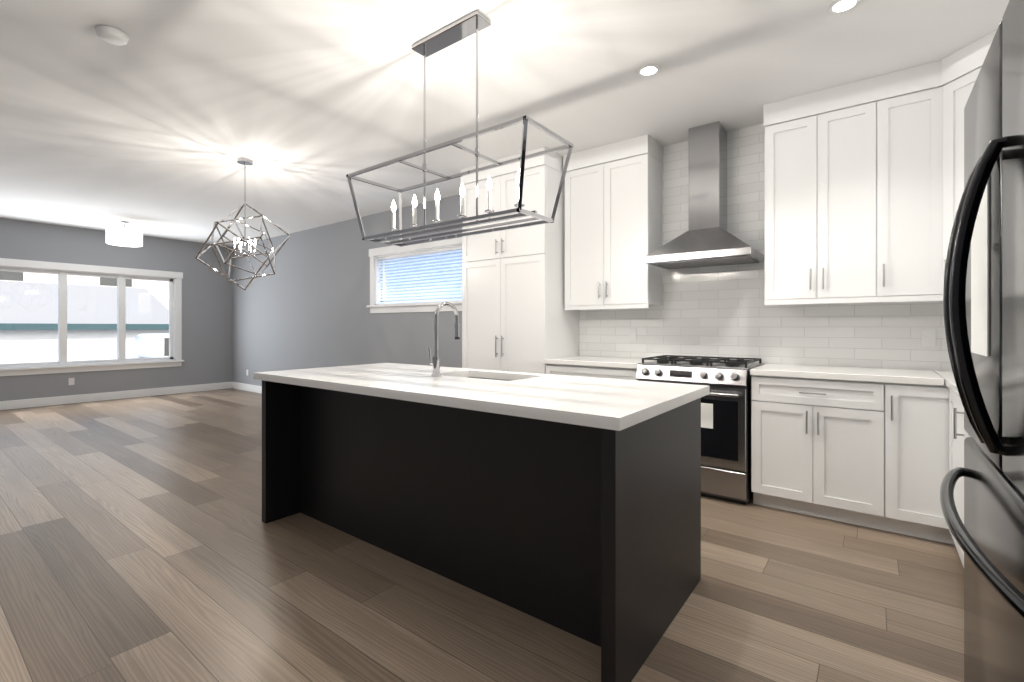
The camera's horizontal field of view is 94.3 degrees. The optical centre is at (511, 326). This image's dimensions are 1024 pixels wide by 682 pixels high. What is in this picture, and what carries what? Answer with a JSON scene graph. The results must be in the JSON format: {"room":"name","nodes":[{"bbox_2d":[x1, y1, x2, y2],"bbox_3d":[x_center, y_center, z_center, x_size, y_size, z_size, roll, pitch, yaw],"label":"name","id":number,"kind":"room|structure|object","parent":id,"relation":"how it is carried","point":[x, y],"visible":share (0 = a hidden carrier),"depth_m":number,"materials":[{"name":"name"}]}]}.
{"room":"kitchen","nodes":[
{"label":"kitchen","id":0,"kind":"room"},
{"bbox_2d":[0,218,231,400],"bbox_3d":[-7.257,-0.185,7.140,0.206,2.770,6.000,0,0,37],"label":"wall","id":1,"kind":"structure","parent":0,"point":[207,324],"depth_m":8.24,"materials":[{"name":"grey paint"}]},
{"bbox_2d":[0,258,183,375],"bbox_3d":[-6.924,-0.140,7.534,0.260,1.700,2.910,0,0,37],"label":"window","id":2,"kind":"structure","parent":1,"relation":"in","point":[121,275],"depth_m":7.75,"materials":[{"name":"white"}]},
{"bbox_2d":[0,382,231,409],"bbox_3d":[-7.178,1.135,7.070,0.016,0.130,5.584,0,0,37],"label":"baseboard","id":3,"kind":"structure","parent":1,"relation":"attached to","point":[37,402],"depth_m":7.78,"materials":[{"name":"white wood"}]},
{"bbox_2d":[0,388,963,681],"bbox_3d":[-2.818,1.230,3.771,11.350,0.060,6.000,0,0,37],"label":"floor","id":4,"kind":"structure","parent":0,"point":[140,540],"depth_m":2.16,"materials":[{"name":"brown wood"}]},
{"bbox_2d":[258,379,700,681],"bbox_3d":[-0.323,0.760,2.593,2.350,0.880,0.940,0,0,37],"label":"kitchen island","id":5,"kind":"object","parent":4,"relation":"on","point":[570,504],"depth_m":2.07,"materials":[{"name":"black wood"}]},
{"bbox_2d":[254,363,708,430],"bbox_3d":[-0.323,0.300,2.593,2.410,0.040,1.010,0,0,37],"label":"island countertop","id":6,"kind":"structure","parent":5,"relation":"on","point":[604,404],"depth_m":2.13,"materials":[{"name":"white stone"}]},
{"bbox_2d":[428,302,459,376],"bbox_3d":[-0.396,0.066,2.766,0.092,0.427,0.214,0,0,37],"label":"faucet","id":7,"kind":"object","parent":6,"relation":"on","point":[435,362],"visible":1,"depth_m":2.69,"materials":[{"name":"silver metal"}]},
{"bbox_2d":[470,375,505,378],"bbox_3d":[-0.146,0.429,2.760,0.594,0.242,0.344,0,0,37],"label":"sink","id":8,"kind":"object","parent":6,"relation":"in","point":[471,376],"depth_m":2.95,"materials":[{"name":"grey metal"}]},
{"bbox_2d":[461,147,578,373],"bbox_3d":[0.067,-0.184,4.678,1.000,2.769,0.644,0,0,37],"label":"pantry cabinet","id":9,"kind":"object","parent":4,"relation":"on","point":[517,316],"visible":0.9,"depth_m":4.38,"materials":[{"name":"white paint"}]},
{"bbox_2d":[545,356,653,380],"bbox_3d":[0.801,0.740,4.121,0.843,0.920,0.644,0,0,37],"label":"base cabinet","id":10,"kind":"object","parent":4,"relation":"on","point":[607,367],"visible":0.04,"depth_m":3.92,"materials":[{"name":"white paint"}]},
{"bbox_2d":[636,355,763,504],"bbox_3d":[1.424,0.720,3.604,0.768,0.961,0.697,0,0,37],"label":"range","id":11,"kind":"object","parent":4,"relation":"on","point":[726,438],"visible":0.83,"depth_m":3.25,"materials":[{"name":"silver metal"}]},
{"bbox_2d":[751,375,869,526],"bbox_3d":[2.077,0.760,3.175,0.760,0.880,0.608,0,0,37],"label":"base cabinet","id":12,"kind":"object","parent":4,"relation":"on","point":[810,438],"depth_m":2.96,"materials":[{"name":"white paint"}]},
{"bbox_2d":[750,363,945,382],"bbox_3d":[2.149,0.300,3.110,0.958,0.040,0.624,0,0,37],"label":"countertop","id":13,"kind":"structure","parent":12,"relation":"on","point":[780,371],"depth_m":2.95,"materials":[{"name":"white stone"}]},
{"bbox_2d":[870,379,945,542],"bbox_3d":[2.469,0.760,2.833,0.517,0.880,0.678,0,0,37],"label":"base cabinet","id":14,"kind":"object","parent":4,"relation":"on","point":[880,448],"depth_m":2.69,"materials":[{"name":"white paint"}]},
{"bbox_2d":[938,371,959,398],"bbox_3d":[2.268,0.300,1.952,0.623,0.040,2.322,0,0,37],"label":"countertop","id":15,"kind":"structure","parent":14,"relation":"on","point":[948,375],"depth_m":2.54,"materials":[{"name":"white stone"}]},
{"bbox_2d":[946,391,957,550],"bbox_3d":[2.425,0.760,2.146,0.608,0.880,0.651,0,0,37],"label":"base cabinet","id":16,"kind":"object","parent":4,"relation":"on","point":[951,399],"depth_m":2.51,"materials":[{"name":"white paint"}]},
{"bbox_2d":[958,399,970,566],"bbox_3d":[2.095,0.760,1.712,0.608,0.880,0.681,0,0,37],"label":"base cabinet","id":17,"kind":"object","parent":4,"relation":"on","point":[962,434],"depth_m":2.27,"materials":[{"name":"white paint"}]},
{"bbox_2d":[940,0,1023,681],"bbox_3d":[1.174,0.310,0.685,0.818,1.780,0.910,0,0,37],"label":"refrigerator","id":18,"kind":"object","parent":4,"relation":"on","point":[983,299],"visible":1,"depth_m":0.89,"materials":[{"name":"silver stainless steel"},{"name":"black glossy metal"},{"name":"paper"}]},
{"bbox_2d":[0,0,1008,246],"bbox_3d":[-2.818,-1.585,3.771,11.350,0.030,6.000,0,0,37],"label":"ceiling","id":19,"kind":"structure","parent":0,"point":[164,118],"depth_m":3.09,"materials":[{"name":"white paint"}]},
{"bbox_2d":[96,25,128,45],"bbox_3d":[-2.131,-1.550,2.534,0.136,0.039,0.136,0,0,37],"label":"smoke detector","id":20,"kind":"object","parent":19,"relation":"attached to","point":[111,35],"visible":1,"depth_m":2.51,"materials":[{"name":"white plastic"}]},
{"bbox_2d":[106,220,142,246],"bbox_3d":[-5.722,-1.392,7.017,0.424,0.354,0.424,0,0,37],"label":"drum ceiling light","id":21,"kind":"object","parent":19,"relation":"attached to","point":[124,236],"visible":1,"depth_m":6.88,"materials":[{"name":"white fabric"}]},
{"bbox_2d":[195,158,290,289],"bbox_3d":[-2.510,-0.956,4.466,0.784,1.226,0.713,0,0,37],"label":"chandelier","id":22,"kind":"object","parent":19,"relation":"hanging from","point":[245,162],"visible":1,"depth_m":4.44,"materials":[{"name":"silver metal"}]},
{"bbox_2d":[346,10,572,246],"bbox_3d":[-0.333,-1.038,2.538,1.292,1.062,0.402,0,0,37],"label":"linear chandelier","id":23,"kind":"object","parent":19,"relation":"hanging from","point":[476,21],"visible":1,"depth_m":2.47,"materials":[{"name":"silver metal"}]},
{"bbox_2d":[637,64,659,76],"bbox_3d":[0.837,-1.567,2.905,0.134,0.005,0.134,0,0,28],"label":"recessed light","id":24,"kind":"object","parent":19,"relation":"in","point":[652,69],"depth_m":2.90,"materials":[{"name":"white plastic"}]},
{"bbox_2d":[828,0,860,13],"bbox_3d":[1.617,-1.567,2.313,0.134,0.005,0.134,0,0,28],"label":"recessed light","id":25,"kind":"object","parent":19,"relation":"in","point":[839,6],"depth_m":2.32,"materials":[{"name":"white plastic"}]},
{"bbox_2d":[232,124,951,385],"bbox_3d":[-0.990,-0.185,6.014,11.150,2.770,0.216,0,0,37],"label":"wall","id":26,"kind":"structure","parent":0,"point":[305,305],"depth_m":4.20,"materials":[{"name":"grey paint"}]},
{"bbox_2d":[232,382,261,393],"bbox_3d":[-2.815,1.135,7.274,6.720,0.130,0.016,0,0,37],"label":"baseboard","id":27,"kind":"structure","parent":26,"relation":"attached to","point":[248,387],"depth_m":8.88,"materials":[{"name":"white wood"}]},
{"bbox_2d":[366,237,462,312],"bbox_3d":[-1.135,-0.637,6.097,2.050,0.895,0.260,0,0,37],"label":"window","id":28,"kind":"structure","parent":26,"relation":"in","point":[424,277],"depth_m":6.14,"materials":[{"name":"white"}]},
{"bbox_2d":[563,134,662,309],"bbox_3d":[0.884,-0.862,4.233,0.798,1.414,0.364,0,0,37],"label":"upper cabinet","id":29,"kind":"object","parent":26,"relation":"attached to","point":[613,215],"visible":1,"depth_m":4.08,"materials":[{"name":"white paint"}]},
{"bbox_2d":[645,121,763,268],"bbox_3d":[1.492,-1.032,3.694,0.760,1.075,0.488,0,0,37],"label":"range hood","id":30,"kind":"object","parent":26,"relation":"attached to","point":[706,239],"visible":1,"depth_m":3.66,"materials":[{"name":"silver metal"}]},
{"bbox_2d":[763,80,890,304],"bbox_3d":[2.161,-0.879,3.286,0.689,1.379,0.328,0,0,37],"label":"upper cabinet","id":31,"kind":"object","parent":26,"relation":"attached to","point":[814,141],"depth_m":3.18,"materials":[{"name":"white paint"}]},
{"bbox_2d":[863,64,930,301],"bbox_3d":[2.497,-0.879,3.004,0.423,1.379,0.372,0,0,37],"label":"upper cabinet","id":32,"kind":"object","parent":26,"relation":"attached to","point":[864,184],"depth_m":2.93,"materials":[{"name":"white paint"}]},
{"bbox_2d":[927,30,996,297],"bbox_3d":[2.753,-0.879,2.624,0.662,1.379,0.667,0,0,37],"label":"upper cabinet","id":33,"kind":"object","parent":26,"relation":"attached to","point":[951,80],"depth_m":2.78,"materials":[{"name":"white paint"}]},
{"label":"outside","id":34,"kind":"structure","parent":0,"visible":0},
{"bbox_3d":[-30.993,2.125,25.534,59.750,0.050,75.000,0,0,37],"label":"ground","id":35,"kind":"structure","parent":34,"visible":0},
{"bbox_2d":[0,281,168,363],"bbox_3d":[-20.303,0.275,11.707,8.200,3.650,18.500,0,0,37],"label":"garage","id":36,"kind":"structure","parent":35,"relation":"on","point":[88,340],"depth_m":15.04,"materials":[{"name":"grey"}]},
{"bbox_2d":[0,271,168,308],"bbox_3d":[-23.208,-1.750,28.099,9.050,7.700,15.500,0,0,37],"label":"house","id":37,"kind":"structure","parent":35,"relation":"on","point":[161,288],"depth_m":23.68,"materials":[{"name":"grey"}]},
{"bbox_2d":[55,334,168,361],"bbox_3d":[-9.778,1.150,14.327,1.940,1.900,5.600,0,0,37],"label":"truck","id":38,"kind":"object","parent":35,"relation":"on","point":[151,351],"depth_m":13.15,"materials":[{"name":"white"}]}
]}

